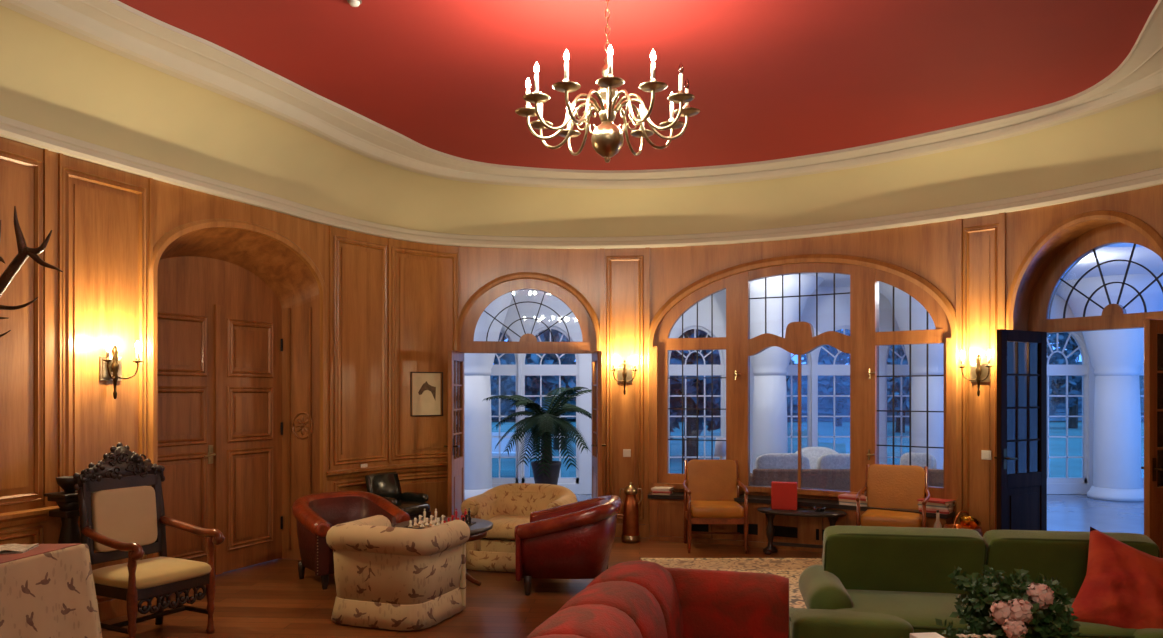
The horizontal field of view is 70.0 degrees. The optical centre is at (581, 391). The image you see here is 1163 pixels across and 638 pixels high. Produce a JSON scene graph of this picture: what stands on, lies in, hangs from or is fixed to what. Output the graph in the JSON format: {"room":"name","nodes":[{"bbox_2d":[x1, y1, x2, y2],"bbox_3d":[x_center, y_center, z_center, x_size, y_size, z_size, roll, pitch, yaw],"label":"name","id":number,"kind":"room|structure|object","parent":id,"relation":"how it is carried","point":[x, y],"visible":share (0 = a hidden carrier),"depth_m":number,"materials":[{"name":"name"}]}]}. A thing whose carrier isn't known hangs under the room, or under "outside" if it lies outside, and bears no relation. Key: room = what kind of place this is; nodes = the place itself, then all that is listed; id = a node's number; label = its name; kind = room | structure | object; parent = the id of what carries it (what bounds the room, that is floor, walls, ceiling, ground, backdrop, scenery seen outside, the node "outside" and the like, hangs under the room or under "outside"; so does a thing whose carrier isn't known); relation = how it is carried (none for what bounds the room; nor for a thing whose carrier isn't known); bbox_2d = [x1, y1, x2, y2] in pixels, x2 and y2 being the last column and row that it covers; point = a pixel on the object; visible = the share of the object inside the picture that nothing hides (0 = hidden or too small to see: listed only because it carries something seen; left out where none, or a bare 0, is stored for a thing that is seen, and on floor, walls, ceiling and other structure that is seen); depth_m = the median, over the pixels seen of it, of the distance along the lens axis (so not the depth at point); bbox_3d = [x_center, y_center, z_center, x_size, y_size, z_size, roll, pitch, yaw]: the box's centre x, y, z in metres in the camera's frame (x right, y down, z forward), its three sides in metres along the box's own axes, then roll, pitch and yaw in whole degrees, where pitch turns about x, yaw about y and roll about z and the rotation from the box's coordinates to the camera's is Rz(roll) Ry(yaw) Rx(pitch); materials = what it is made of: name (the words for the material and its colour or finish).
{"room":"historic interior","nodes":[
{"label":"historic interior","id":0,"kind":"room"},
{"bbox_2d":[0,137,460,621],"bbox_3d":[-2.991,0.000,6.257,0.647,3.200,6.643,0,0,25],"label":"wall","id":1,"kind":"structure","parent":0,"point":[389,307],"depth_m":6.06,"materials":[{"name":"brown wood"}]},
{"bbox_2d":[0,206,62,336],"bbox_3d":[-3.394,-0.615,4.803,0.636,0.950,0.352,0,0,19],"label":"trophy","id":2,"kind":"object","parent":1,"relation":"attached to","point":[24,252],"visible":1,"depth_m":4.85,"materials":[{"name":"brown wood"}]},
{"bbox_2d":[99,339,141,398],"bbox_3d":[-3.257,-0.159,5.835,0.161,0.417,0.294,0,0,23],"label":"wall sconce","id":3,"kind":"object","parent":1,"relation":"attached to","point":[110,368],"visible":1,"depth_m":5.83,"materials":[{"name":"gold metal"}]},
{"bbox_2d":[411,372,442,415],"bbox_3d":[-1.654,0.022,8.880,0.374,0.474,0.020,0,0,-35],"label":"framed picture","id":4,"kind":"object","parent":1,"relation":"attached to","point":[426,385],"visible":1,"depth_m":8.88,"materials":[{"name":"beige paper"}]},
{"bbox_2d":[0,115,1162,248],"bbox_3d":[0.499,-1.660,2.857,9.808,0.140,13.039,0,0,0],"label":"trim","id":5,"kind":"structure","parent":1,"relation":"attached to","point":[11,129],"depth_m":7.55,"materials":[{"name":"white paint"}]},
{"bbox_2d":[158,227,319,559],"bbox_3d":[-3.049,0.110,7.140,0.512,2.981,1.835,0,0,24],"label":"door frame","id":6,"kind":"structure","parent":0,"point":[232,267],"depth_m":7.78,"materials":[{"name":"brown wood"}]},
{"bbox_2d":[158,298,222,574],"bbox_3d":[-3.362,0.415,6.864,0.120,2.350,0.915,0,0,25],"label":"door","id":7,"kind":"structure","parent":6,"relation":"in","point":[190,334],"depth_m":7.00,"materials":[{"name":"brown wood"}]},
{"bbox_2d":[223,306,282,572],"bbox_3d":[-3.045,0.415,7.614,0.099,2.350,0.781,0,0,25],"label":"door","id":8,"kind":"structure","parent":6,"relation":"in","point":[252,338],"depth_m":7.59,"materials":[{"name":"brown wood"}]},
{"bbox_2d":[292,412,312,438],"bbox_3d":[-2.656,0.320,7.902,0.227,0.259,0.034,0,0,14],"label":"rosette","id":9,"kind":"object","parent":6,"relation":"attached to","point":[302,421],"visible":1,"depth_m":7.90,"materials":[{"name":"brown wood"}]},
{"bbox_2d":[100,537,822,637],"bbox_3d":[0.498,1.650,2.857,9.911,0.100,13.140,0,0,0],"label":"floor","id":10,"kind":"structure","parent":0,"point":[269,599],"depth_m":6.28,"materials":[{"name":"brown wood"}]},
{"bbox_2d":[44,490,92,543],"bbox_3d":[-3.310,1.125,5.370,0.210,0.950,0.210,0,0,24],"label":"pedestal","id":11,"kind":"object","parent":10,"relation":"on","point":[68,511],"visible":0.43,"depth_m":5.32,"materials":[{"name":"brown wood"}]},
{"bbox_2d":[55,476,75,492],"bbox_3d":[-3.310,0.600,5.370,0.160,0.100,0.160,0,0,0],"label":"bowl","id":12,"kind":"object","parent":11,"relation":"on","point":[67,483],"visible":0.74,"depth_m":5.32,"materials":[{"name":"brown wood"}]},
{"bbox_2d":[73,442,224,637],"bbox_3d":[-2.793,0.969,5.376,0.668,1.266,0.638,0,0,28],"label":"carved armchair","id":13,"kind":"object","parent":10,"relation":"on","point":[123,517],"visible":0.99,"depth_m":5.39,"materials":[{"name":"brown wood"}]},
{"bbox_2d":[92,557,211,588],"bbox_3d":[-2.791,1.170,5.375,0.530,0.130,0.580,0,0,28],"label":"seat cushion","id":14,"kind":"object","parent":13,"relation":"on","point":[156,572],"depth_m":5.24,"materials":[{"name":"fabric"}]},
{"bbox_2d":[292,491,410,589],"bbox_3d":[-2.022,1.245,7.146,0.860,0.710,0.769,0,0,-40],"label":"leather armchair","id":15,"kind":"object","parent":10,"relation":"on","point":[315,514],"visible":0.67,"depth_m":7.09,"materials":[{"name":"red leather"}]},
{"bbox_2d":[326,515,469,630],"bbox_3d":[-1.318,1.249,5.929,0.860,0.678,0.773,0,0,20],"label":"armchair","id":16,"kind":"object","parent":10,"relation":"on","point":[388,577],"visible":1,"depth_m":5.63,"materials":[{"name":"fabric"}]},
{"bbox_2d":[365,472,430,519],"bbox_3d":[-1.813,1.206,8.153,0.565,0.791,0.500,0,0,32],"label":"chair","id":17,"kind":"object","parent":10,"relation":"on","point":[386,485],"visible":0.52,"depth_m":8.22,"materials":[{"name":"black leather"}]},
{"bbox_2d":[395,517,492,585],"bbox_3d":[-1.110,1.334,6.720,0.790,0.528,0.790,0,0,0],"label":"round table","id":18,"kind":"object","parent":10,"relation":"on","point":[478,530],"visible":0.25,"depth_m":6.70,"materials":[{"name":"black wood"}]},
{"bbox_2d":[461,483,576,571],"bbox_3d":[-0.545,1.234,7.702,0.980,0.707,0.794,0,0,14],"label":"sofa","id":19,"kind":"object","parent":10,"relation":"on","point":[507,506],"visible":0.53,"depth_m":7.56,"materials":[{"name":"beige fabric"}]},
{"bbox_2d":[484,515,529,539],"bbox_3d":[-0.564,1.245,7.625,0.694,0.170,0.558,0,0,14],"label":"seat cushion","id":20,"kind":"object","parent":19,"relation":"on","point":[503,528],"depth_m":7.41,"materials":[{"name":"fabric"}]},
{"bbox_2d":[514,495,621,595],"bbox_3d":[-0.088,1.230,6.817,0.833,0.740,0.840,0,0,6],"label":"leather armchair","id":21,"kind":"object","parent":10,"relation":"on","point":[575,540],"visible":0.98,"depth_m":6.48,"materials":[{"name":"red leather"}]},
{"bbox_2d":[619,482,642,542],"bbox_3d":[0.528,1.282,8.889,0.200,0.635,0.198,0,0,42],"label":"vessel","id":22,"kind":"object","parent":10,"relation":"on","point":[630,533],"visible":1,"depth_m":8.82,"materials":[{"name":"gold metal"}]},
{"bbox_2d":[683,460,747,553],"bbox_3d":[1.361,1.157,8.502,0.637,0.892,0.592,0,0,2],"label":"wooden armchair","id":23,"kind":"object","parent":10,"relation":"on","point":[711,487],"visible":0.99,"depth_m":8.66,"materials":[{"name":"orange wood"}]},
{"bbox_2d":[687,501,743,517],"bbox_3d":[1.360,1.195,8.470,0.530,0.130,0.520,0,0,2],"label":"seat cushion","id":24,"kind":"object","parent":23,"relation":"on","point":[696,509],"depth_m":8.22,"materials":[{"name":"fabric"}]},
{"bbox_2d":[641,558,821,607],"bbox_3d":[1.670,1.593,5.740,2.200,0.012,4.400,0,0,0],"label":"rug","id":25,"kind":"object","parent":10,"relation":"on","point":[791,568],"visible":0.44,"depth_m":7.59,"materials":[{"name":"beige carpet"}]},
{"bbox_2d":[527,561,788,637],"bbox_3d":[0.295,1.227,3.278,1.032,0.720,2.349,0,0,16],"label":"sofa","id":26,"kind":"object","parent":25,"relation":"on","point":[630,599],"visible":1,"depth_m":4.07,"materials":[{"name":"fabric"}]},
{"bbox_2d":[534,634,585,637],"bbox_3d":[-0.114,1.137,2.832,0.485,0.540,0.440,0,0,16],"label":"cushion","id":27,"kind":"object","parent":26,"relation":"on","point":[541,635],"depth_m":2.99,"materials":[{"name":"red fabric"}]},
{"bbox_2d":[527,604,642,637],"bbox_3d":[0.005,1.137,3.256,0.485,0.540,0.440,0,0,16],"label":"cushion","id":28,"kind":"object","parent":26,"relation":"on","point":[584,620],"depth_m":3.21,"materials":[{"name":"red fabric"}]},
{"bbox_2d":[559,581,667,637],"bbox_3d":[0.124,1.137,3.679,0.485,0.540,0.440,0,0,16],"label":"cushion","id":29,"kind":"object","parent":26,"relation":"on","point":[636,599],"depth_m":3.60,"materials":[{"name":"red fabric"}]},
{"bbox_2d":[586,561,683,637],"bbox_3d":[0.248,1.137,4.122,0.485,0.540,0.480,0,0,16],"label":"cushion","id":30,"kind":"object","parent":26,"relation":"on","point":[666,585],"depth_m":4.04,"materials":[{"name":"red fabric"}]},
{"bbox_2d":[789,526,1162,637],"bbox_3d":[2.236,1.182,4.504,2.220,0.811,0.968,0,0,10],"label":"sofa","id":31,"kind":"object","parent":25,"relation":"on","point":[870,581],"visible":0.67,"depth_m":4.59,"materials":[{"name":"fabric"}]},
{"bbox_2d":[822,526,985,594],"bbox_3d":[1.839,1.004,4.779,0.864,0.455,0.243,0,0,10],"label":"cushion","id":32,"kind":"object","parent":31,"relation":"on","point":[877,560],"depth_m":4.70,"materials":[{"name":"green fabric"}]},
{"bbox_2d":[983,530,1158,597],"bbox_3d":[2.701,1.004,4.634,0.864,0.455,0.243,0,0,10],"label":"cushion","id":33,"kind":"object","parent":31,"relation":"on","point":[1062,555],"depth_m":4.57,"materials":[{"name":"green fabric"}]},
{"bbox_2d":[1049,598,1162,637],"bbox_3d":[2.763,1.238,4.324,1.100,0.201,0.790,0,0,10],"label":"seat cushion","id":34,"kind":"object","parent":31,"relation":"on","point":[1087,630],"depth_m":4.04,"materials":[{"name":"green fabric"}]},
{"bbox_2d":[1071,527,1162,628],"bbox_3d":[2.800,1.020,4.170,0.677,0.614,0.340,0,0,25],"label":"throw cushion","id":35,"kind":"object","parent":31,"relation":"on","point":[1122,586],"visible":0.92,"depth_m":4.14,"materials":[{"name":"red fabric"}]},
{"bbox_2d":[757,507,846,554],"bbox_3d":[2.170,1.384,8.200,0.860,0.432,0.447,0,0,22],"label":"coffee table","id":36,"kind":"object","parent":10,"relation":"on","point":[832,515],"visible":0.69,"depth_m":8.18,"materials":[{"name":"wood"}]},
{"bbox_2d":[771,481,796,509],"bbox_3d":[2.022,1.033,8.275,0.250,0.270,0.111,0,0,15],"label":"bag","id":37,"kind":"object","parent":36,"relation":"on","point":[783,494],"visible":1,"depth_m":8.22,"materials":[{"name":"paper"}]},
{"bbox_2d":[856,464,930,527],"bbox_3d":[2.909,1.144,7.740,0.637,0.892,0.592,0,0,26],"label":"wooden armchair","id":38,"kind":"object","parent":10,"relation":"on","point":[886,486],"visible":0.81,"depth_m":7.85,"materials":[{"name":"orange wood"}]},
{"bbox_2d":[860,509,921,526],"bbox_3d":[2.896,1.182,7.711,0.530,0.130,0.520,0,0,26],"label":"seat cushion","id":39,"kind":"object","parent":38,"relation":"on","point":[871,517],"depth_m":7.52,"materials":[{"name":"fabric"}]},
{"bbox_2d":[944,511,982,535],"bbox_3d":[3.352,1.321,7.304,0.320,0.559,0.360,0,0,21],"label":"copper scuttle","id":40,"kind":"object","parent":10,"relation":"on","point":[967,522],"visible":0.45,"depth_m":7.31,"materials":[{"name":"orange metal"}]},
{"bbox_3d":[1.400,1.330,2.620,1.000,0.540,0.720,0,0,8],"label":"table","id":41,"kind":"object","parent":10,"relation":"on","visible":0},
{"bbox_2d":[910,632,944,637],"bbox_3d":[1.170,0.941,2.800,0.096,0.238,0.076,0,0,-6],"label":"box","id":42,"kind":"object","parent":41,"relation":"on","point":[929,634],"visible":1,"depth_m":2.80,"materials":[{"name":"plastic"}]},
{"bbox_2d":[935,565,1080,637],"bbox_3d":[1.335,0.802,2.590,0.409,0.515,0.405,0,0,0],"label":"flower bouquet","id":43,"kind":"object","parent":41,"relation":"on","point":[983,591],"visible":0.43,"depth_m":2.55,"materials":[{"name":"plant"}]},
{"bbox_2d":[988,599,1011,624],"bbox_3d":[1.282,0.747,2.487,0.203,0.270,0.070,0,0,-45],"label":"peony","id":44,"kind":"object","parent":43,"relation":"in","point":[1001,612],"visible":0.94,"depth_m":2.42,"materials":[{"name":"pink plant"}]},
{"bbox_2d":[1002,617,1027,637],"bbox_3d":[1.268,0.764,2.468,0.066,0.237,0.252,0,0,16],"label":"peony","id":45,"kind":"object","parent":43,"relation":"in","point":[1014,628],"visible":1,"depth_m":2.37,"materials":[{"name":"pink plant"}]},
{"bbox_2d":[1007,598,1032,622],"bbox_3d":[1.286,0.742,2.484,0.074,0.280,0.205,0,0,6],"label":"peony","id":46,"kind":"object","parent":43,"relation":"in","point":[1021,609],"visible":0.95,"depth_m":2.40,"materials":[{"name":"pink plant"}]},
{"bbox_2d":[1024,582,1054,608],"bbox_3d":[1.374,0.728,2.522,0.079,0.307,0.131,0,0,-7],"label":"peony","id":47,"kind":"object","parent":43,"relation":"in","point":[1039,593],"visible":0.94,"depth_m":2.48,"materials":[{"name":"pink plant"}]},
{"bbox_3d":[-3.288,1.233,4.093,0.951,0.735,1.145,0,0,0],"label":"draped table","id":48,"kind":"object","parent":10,"relation":"on","visible":0},
{"bbox_2d":[0,544,101,637],"bbox_3d":[-3.287,1.213,4.153,1.036,0.714,1.455,0,0,8],"label":"tablecloth","id":49,"kind":"object","parent":48,"relation":"on","point":[52,594],"visible":0.8,"depth_m":4.40,"materials":[{"name":"beige fabric"}]},
{"bbox_2d":[0,543,81,563],"bbox_3d":[-3.288,0.853,4.141,0.786,0.003,1.185,0,0,9],"label":"table runner","id":50,"kind":"object","parent":49,"relation":"on","point":[42,548],"visible":0.67,"depth_m":4.43,"materials":[{"name":"red fabric"}]},
{"bbox_2d":[0,543,38,553],"bbox_3d":[-3.120,0.841,4.450,0.300,0.020,0.220,0,0,-14],"label":"newspaper","id":51,"kind":"object","parent":50,"relation":"on","point":[6,548],"visible":1,"depth_m":4.45,"materials":[{"name":"white paper"}]},
{"bbox_2d":[0,5,1162,236],"bbox_3d":[0.497,-1.945,2.858,9.513,0.470,12.738,0,0,0],"label":"cove","id":52,"kind":"object","parent":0,"point":[52,79],"visible":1,"depth_m":7.29,"materials":[{"name":"beige paint"}]},
{"bbox_2d":[0,0,1162,188],"bbox_3d":[0.351,-2.237,2.897,8.152,0.145,11.969,0,0,0],"label":"trim","id":53,"kind":"structure","parent":52,"relation":"attached to","point":[114,26],"depth_m":6.60,"materials":[{"name":"white paint"}]},
{"bbox_2d":[118,0,1157,169],"bbox_3d":[0.122,-2.375,3.173,6.508,0.150,10.978,0,0,9],"label":"ceiling","id":54,"kind":"structure","parent":0,"point":[768,79],"depth_m":5.76,"materials":[{"name":"red paint"}]},
{"bbox_2d":[515,0,699,162],"bbox_3d":[0.144,-1.788,4.600,1.026,1.025,1.016,0,0,0],"label":"chandelier","id":55,"kind":"object","parent":54,"relation":"hanging from","point":[607,139],"visible":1,"depth_m":4.54,"materials":[{"name":"gold metal"}]},
{"bbox_2d":[454,212,1017,537],"bbox_3d":[1.394,0.000,8.704,5.568,3.200,1.130,0,0,18],"label":"wall","id":56,"kind":"structure","parent":0,"point":[966,265],"depth_m":8.93,"materials":[{"name":"brown wood"}]},
{"bbox_2d":[461,278,596,353],"bbox_3d":[-0.596,0.155,9.248,1.592,2.890,0.170,0,0,-6],"label":"window","id":57,"kind":"structure","parent":56,"relation":"in","point":[527,344],"depth_m":9.24,"materials":[{"name":"brown wood"}]},
{"bbox_2d":[444,350,463,516],"bbox_3d":[-1.325,0.579,8.792,0.148,2.018,0.602,0,0,4],"label":"door","id":58,"kind":"structure","parent":57,"relation":"attached to","point":[455,446],"depth_m":8.71,"materials":[{"name":"brown wood"}]},
{"bbox_2d":[591,351,605,497],"bbox_3d":[0.162,0.579,8.943,0.148,2.018,0.602,0,0,-5],"label":"door","id":59,"kind":"structure","parent":57,"relation":"attached to","point":[596,445],"depth_m":8.68,"materials":[{"name":"brown wood"}]},
{"bbox_2d":[611,357,636,394],"bbox_3d":[0.471,-0.178,9.105,0.294,0.417,0.161,0,0,7],"label":"wall sconce","id":60,"kind":"object","parent":56,"relation":"attached to","point":[624,375],"visible":1,"depth_m":9.13,"materials":[{"name":"gold metal"}]},
{"bbox_2d":[691,524,708,531],"bbox_3d":[1.241,1.425,8.819,0.242,0.110,0.007,0,0,18],"label":"air vent","id":61,"kind":"object","parent":56,"relation":"attached to","point":[695,527],"depth_m":8.81,"materials":[{"name":"black metal"}]},
{"bbox_2d":[737,524,757,534],"bbox_3d":[1.727,1.425,8.639,0.214,0.110,0.007,0,0,23],"label":"air vent","id":62,"kind":"object","parent":56,"relation":"attached to","point":[752,528],"depth_m":8.63,"materials":[{"name":"black metal"}]},
{"bbox_2d":[773,525,797,537],"bbox_3d":[2.074,1.425,8.470,0.259,0.110,0.008,0,0,29],"label":"air vent","id":63,"kind":"object","parent":56,"relation":"attached to","point":[781,531],"depth_m":8.47,"materials":[{"name":"black metal"}]},
{"bbox_2d":[648,492,954,552],"bbox_3d":[2.130,1.353,8.456,3.141,0.495,0.578,0,0,29],"label":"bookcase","id":64,"kind":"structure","parent":56,"relation":"attached to","point":[666,511],"depth_m":8.60,"materials":[{"name":"brown wood"}]},
{"bbox_2d":[652,263,951,500],"bbox_3d":[2.181,-0.130,8.549,3.107,2.460,0.386,0,0,29],"label":"window","id":65,"kind":"structure","parent":56,"relation":"in","point":[863,343],"depth_m":8.64,"materials":[{"name":"brown wood"}]},
{"bbox_2d":[958,350,992,395],"bbox_3d":[3.555,-0.169,7.454,0.294,0.417,0.161,0,0,44],"label":"wall sconce","id":66,"kind":"object","parent":56,"relation":"attached to","point":[979,372],"visible":1,"depth_m":7.47,"materials":[{"name":"gold metal"}]},
{"bbox_2d":[492,287,1143,493],"bbox_3d":[2.500,-0.400,13.090,19.000,4.000,0.180,0,0,0],"label":"wall","id":67,"kind":"structure","parent":0,"point":[546,315],"depth_m":13.00,"materials":[{"name":"white paint"}]},
{"bbox_2d":[490,329,517,483],"bbox_3d":[-1.440,0.198,13.075,0.910,2.485,0.090,0,0,0],"label":"window","id":68,"kind":"structure","parent":67,"relation":"in","point":[499,370],"depth_m":13.05,"materials":[{"name":"white paint"}]},
{"bbox_2d":[522,326,578,483],"bbox_3d":[-0.490,0.198,13.075,0.910,2.485,0.090,0,0,0],"label":"window","id":69,"kind":"structure","parent":67,"relation":"in","point":[540,370],"depth_m":13.05,"materials":[{"name":"white paint"}]},
{"bbox_2d":[669,326,723,472],"bbox_3d":[1.790,0.198,13.075,0.910,2.485,0.090,0,0,0],"label":"window","id":70,"kind":"structure","parent":67,"relation":"in","point":[704,370],"depth_m":13.05,"materials":[{"name":"white paint"}]},
{"bbox_2d":[786,353,810,452],"bbox_3d":[3.160,0.198,13.075,0.910,2.485,0.090,0,0,0],"label":"window","id":71,"kind":"structure","parent":67,"relation":"in","point":[792,370],"depth_m":13.05,"materials":[{"name":"white paint"}]},
{"bbox_2d":[816,326,849,450],"bbox_3d":[4.140,0.195,13.075,0.950,2.491,0.090,0,0,0],"label":"window","id":72,"kind":"structure","parent":67,"relation":"in","point":[833,370],"depth_m":13.05,"materials":[{"name":"white paint"}]},
{"bbox_2d":[885,330,908,464],"bbox_3d":[5.180,0.198,13.075,0.850,2.485,0.090,0,0,0],"label":"window","id":73,"kind":"structure","parent":67,"relation":"in","point":[899,370],"depth_m":13.05,"materials":[{"name":"white paint"}]},
{"bbox_2d":[1047,332,1087,483],"bbox_3d":[7.500,0.198,13.075,0.910,2.485,0.090,0,0,0],"label":"window","id":74,"kind":"structure","parent":67,"relation":"in","point":[1066,370],"depth_m":13.07,"materials":[{"name":"white paint"}]},
{"bbox_2d":[575,494,1143,534],"bbox_3d":[2.500,1.604,8.604,19.000,0.001,9.192,0,0,0],"label":"floor","id":75,"kind":"structure","parent":0,"point":[1065,512],"depth_m":10.87,"materials":[{"name":"stone"}]},
{"bbox_2d":[464,290,519,499],"bbox_3d":[-1.606,-0.025,12.400,1.620,3.250,1.620,0,0,0],"label":"column","id":76,"kind":"structure","parent":75,"relation":"on","point":[477,366],"depth_m":12.15,"materials":[{"name":"paint"}]},
{"bbox_2d":[724,274,823,470],"bbox_3d":[2.816,-0.025,12.400,1.560,3.250,1.560,0,0,0],"label":"column","id":77,"kind":"structure","parent":75,"relation":"on","point":[770,435],"depth_m":12.15,"materials":[{"name":"paint"}]},
{"bbox_2d":[750,453,849,489],"bbox_3d":[2.800,1.129,10.240,1.600,0.782,0.780,0,0,2],"label":"wicker sofa","id":78,"kind":"object","parent":75,"relation":"on","point":[832,471],"visible":0.45,"depth_m":9.88,"materials":[{"name":"brown wicker"}]},
{"bbox_2d":[755,453,809,468],"bbox_3d":[2.421,0.940,10.003,0.640,0.403,0.214,0,0,2],"label":"cushion","id":79,"kind":"object","parent":78,"relation":"on","point":[770,460],"depth_m":9.94,"materials":[{"name":"fabric"}]},
{"bbox_2d":[817,453,849,468],"bbox_3d":[3.161,0.940,9.977,0.640,0.403,0.214,0,0,2],"label":"cushion","id":80,"kind":"object","parent":78,"relation":"on","point":[834,460],"depth_m":9.92,"materials":[{"name":"fabric"}]},
{"bbox_2d":[795,447,837,468],"bbox_3d":[3.250,1.180,11.236,0.800,0.840,0.723,0,0,0],"label":"chair","id":81,"kind":"object","parent":75,"relation":"on","point":[812,453],"visible":0.09,"depth_m":11.43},
{"bbox_2d":[879,281,943,468],"bbox_3d":[5.192,-0.025,12.400,1.620,3.250,1.620,0,0,0],"label":"column","id":82,"kind":"structure","parent":75,"relation":"on","point":[901,299],"depth_m":12.16,"materials":[{"name":"paint"}]},
{"bbox_2d":[900,452,943,486],"bbox_3d":[4.444,1.129,10.142,1.120,0.782,0.780,0,0,38],"label":"wicker sofa","id":83,"kind":"object","parent":75,"relation":"on","point":[935,476],"visible":0.12,"depth_m":9.96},
{"bbox_2d":[900,452,936,468],"bbox_3d":[4.093,0.940,10.099,0.400,0.403,0.214,0,0,38],"label":"cushion","id":84,"kind":"object","parent":83,"relation":"on","point":[917,459],"depth_m":10.03,"materials":[{"name":"fabric"}]},
{"bbox_2d":[1056,274,1162,501],"bbox_3d":[8.065,-0.025,12.500,1.860,3.250,1.860,0,0,0],"label":"column","id":85,"kind":"structure","parent":75,"relation":"on","point":[1116,357],"depth_m":12.22,"materials":[{"name":"paint"}]},
{"bbox_3d":[-0.440,1.400,10.350,0.460,0.400,0.460,0,0,0],"label":"plant stand","id":86,"kind":"object","parent":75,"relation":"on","visible":0},
{"bbox_2d":[484,387,591,484],"bbox_3d":[-0.483,0.567,10.291,1.494,1.267,1.438,0,0,-25],"label":"potted palm","id":87,"kind":"object","parent":86,"relation":"on","point":[541,424],"visible":0.98,"depth_m":10.18,"materials":[{"name":"plant"}]},
{"bbox_2d":[531,461,560,484],"bbox_3d":[-0.440,1.035,10.350,0.380,0.330,0.376,0,0,0],"label":"pot","id":88,"kind":"object","parent":87,"relation":"attached to","point":[542,478],"depth_m":10.22,"materials":[{"name":"ceramic"}]},
{"bbox_3d":[1.700,1.290,10.100,0.500,0.620,0.500,0,0,0],"label":"side table","id":89,"kind":"object","parent":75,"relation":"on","visible":0},
{"bbox_2d":[714,438,725,459],"bbox_3d":[1.700,0.770,10.100,0.180,0.420,0.180,0,0,0],"label":"table lamp","id":90,"kind":"object","parent":89,"relation":"on","point":[720,446],"visible":0.54,"depth_m":10.03,"materials":[{"name":"white fabric"}]},
{"bbox_2d":[798,243,1162,286],"bbox_3d":[2.500,-1.725,11.325,19.000,0.150,3.750,0,0,0],"label":"ceiling","id":91,"kind":"structure","parent":0,"point":[1144,256],"depth_m":10.83,"materials":[{"name":"white paint"}]},
{"bbox_2d":[1005,184,1162,329],"bbox_3d":[4.476,0.000,6.321,0.233,3.200,2.553,0,0,-30],"label":"wall","id":92,"kind":"structure","parent":0,"point":[1141,210],"depth_m":6.97,"materials":[{"name":"brown wood"}]},
{"bbox_2d":[994,329,1046,530],"bbox_3d":[3.810,0.529,7.175,0.677,2.118,0.148,0,0,-31],"label":"door","id":93,"kind":"structure","parent":92,"relation":"in","point":[1021,458],"depth_m":7.17,"materials":[{"name":"black wood"}]},
{"bbox_2d":[1015,220,1120,330],"bbox_3d":[4.350,0.070,6.944,0.494,3.060,1.459,0,0,-33],"label":"lining","id":94,"kind":"object","parent":92,"relation":"attached to","point":[1062,242],"visible":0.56,"depth_m":7.34,"materials":[{"name":"brown wood"}]},
{"bbox_2d":[1028,223,1162,332],"bbox_3d":[4.483,0.085,7.026,0.142,3.030,1.378,0,0,-33],"label":"window","id":95,"kind":"structure","parent":94,"relation":"attached to","point":[1114,316],"depth_m":7.16,"materials":[{"name":"brown wood"}]},
{"bbox_2d":[1141,319,1162,558],"bbox_3d":[4.420,0.529,6.175,0.650,2.118,0.148,0,0,-23],"label":"door","id":96,"kind":"structure","parent":92,"relation":"in","point":[1153,328],"depth_m":6.05,"materials":[{"name":"brown wood"}]},
{"label":"outside","id":97,"kind":"structure","parent":0,"visible":0},
{"bbox_2d":[492,421,1143,476],"bbox_3d":[7.500,1.780,46.600,105.000,0.240,66.800,0,0,0],"label":"ground","id":98,"kind":"structure","parent":97,"point":[1057,446],"depth_m":25.75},
{"bbox_2d":[490,332,515,419],"bbox_3d":[-2.957,-0.796,20.134,3.130,4.929,2.994,0,0,0],"label":"tree","id":99,"kind":"object","parent":98,"relation":"on","point":[509,388],"visible":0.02,"depth_m":19.83,"materials":[{"name":"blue plant"}]},
{"bbox_2d":[492,432,535,476],"bbox_3d":[-1.700,1.230,16.210,1.600,0.860,0.420,0,0,0],"label":"window","id":100,"kind":"structure","parent":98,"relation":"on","point":[495,452],"depth_m":16.38,"materials":[{"name":"blue glass"}]},
{"bbox_2d":[502,329,575,449],"bbox_3d":[-0.649,-1.597,23.963,3.492,6.528,4.024,0,0,0],"label":"tree","id":101,"kind":"object","parent":98,"relation":"on","point":[532,383],"visible":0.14,"depth_m":22.79,"materials":[{"name":"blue plant"}]},
{"bbox_2d":[670,329,719,460],"bbox_3d":[2.617,-0.931,19.992,3.657,5.200,3.624,0,0,32],"label":"tree","id":102,"kind":"object","parent":98,"relation":"on","point":[676,357],"visible":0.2,"depth_m":19.78,"materials":[{"name":"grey plant"}]},
{"bbox_2d":[786,360,803,406],"bbox_3d":[7.300,-1.227,33.091,3.692,5.894,3.618,0,0,-23],"label":"tree","id":103,"kind":"object","parent":98,"relation":"on","point":[788,378],"visible":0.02,"depth_m":32.18,"materials":[{"name":"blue plant"}]},
{"bbox_2d":[490,363,1143,420],"bbox_3d":[7.500,-0.046,47.003,106.594,3.292,2.993,0,0,0],"label":"hedge","id":104,"kind":"object","parent":98,"relation":"on","point":[1061,411],"visible":0.03,"depth_m":45.96,"materials":[{"name":"green plant"}]},
{"bbox_2d":[802,329,849,426],"bbox_3d":[12.394,-1.319,40.017,3.866,5.974,4.162,0,0,0],"label":"tree","id":105,"kind":"object","parent":98,"relation":"on","point":[825,383],"visible":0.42,"depth_m":39.26,"materials":[{"name":"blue plant"}]},
{"bbox_2d":[887,345,908,432],"bbox_3d":[12.926,-0.499,33.995,3.542,4.339,3.867,0,0,45],"label":"tree","id":106,"kind":"object","parent":98,"relation":"on","point":[898,349],"visible":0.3,"depth_m":32.95,"materials":[{"name":"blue plant"}]},
{"bbox_2d":[1047,332,1081,427],"bbox_3d":[22.755,-1.499,38.016,5.053,6.332,4.313,0,0,33],"label":"tree","id":107,"kind":"object","parent":98,"relation":"on","point":[1057,384],"visible":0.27,"depth_m":37.53,"materials":[{"name":"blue plant"}]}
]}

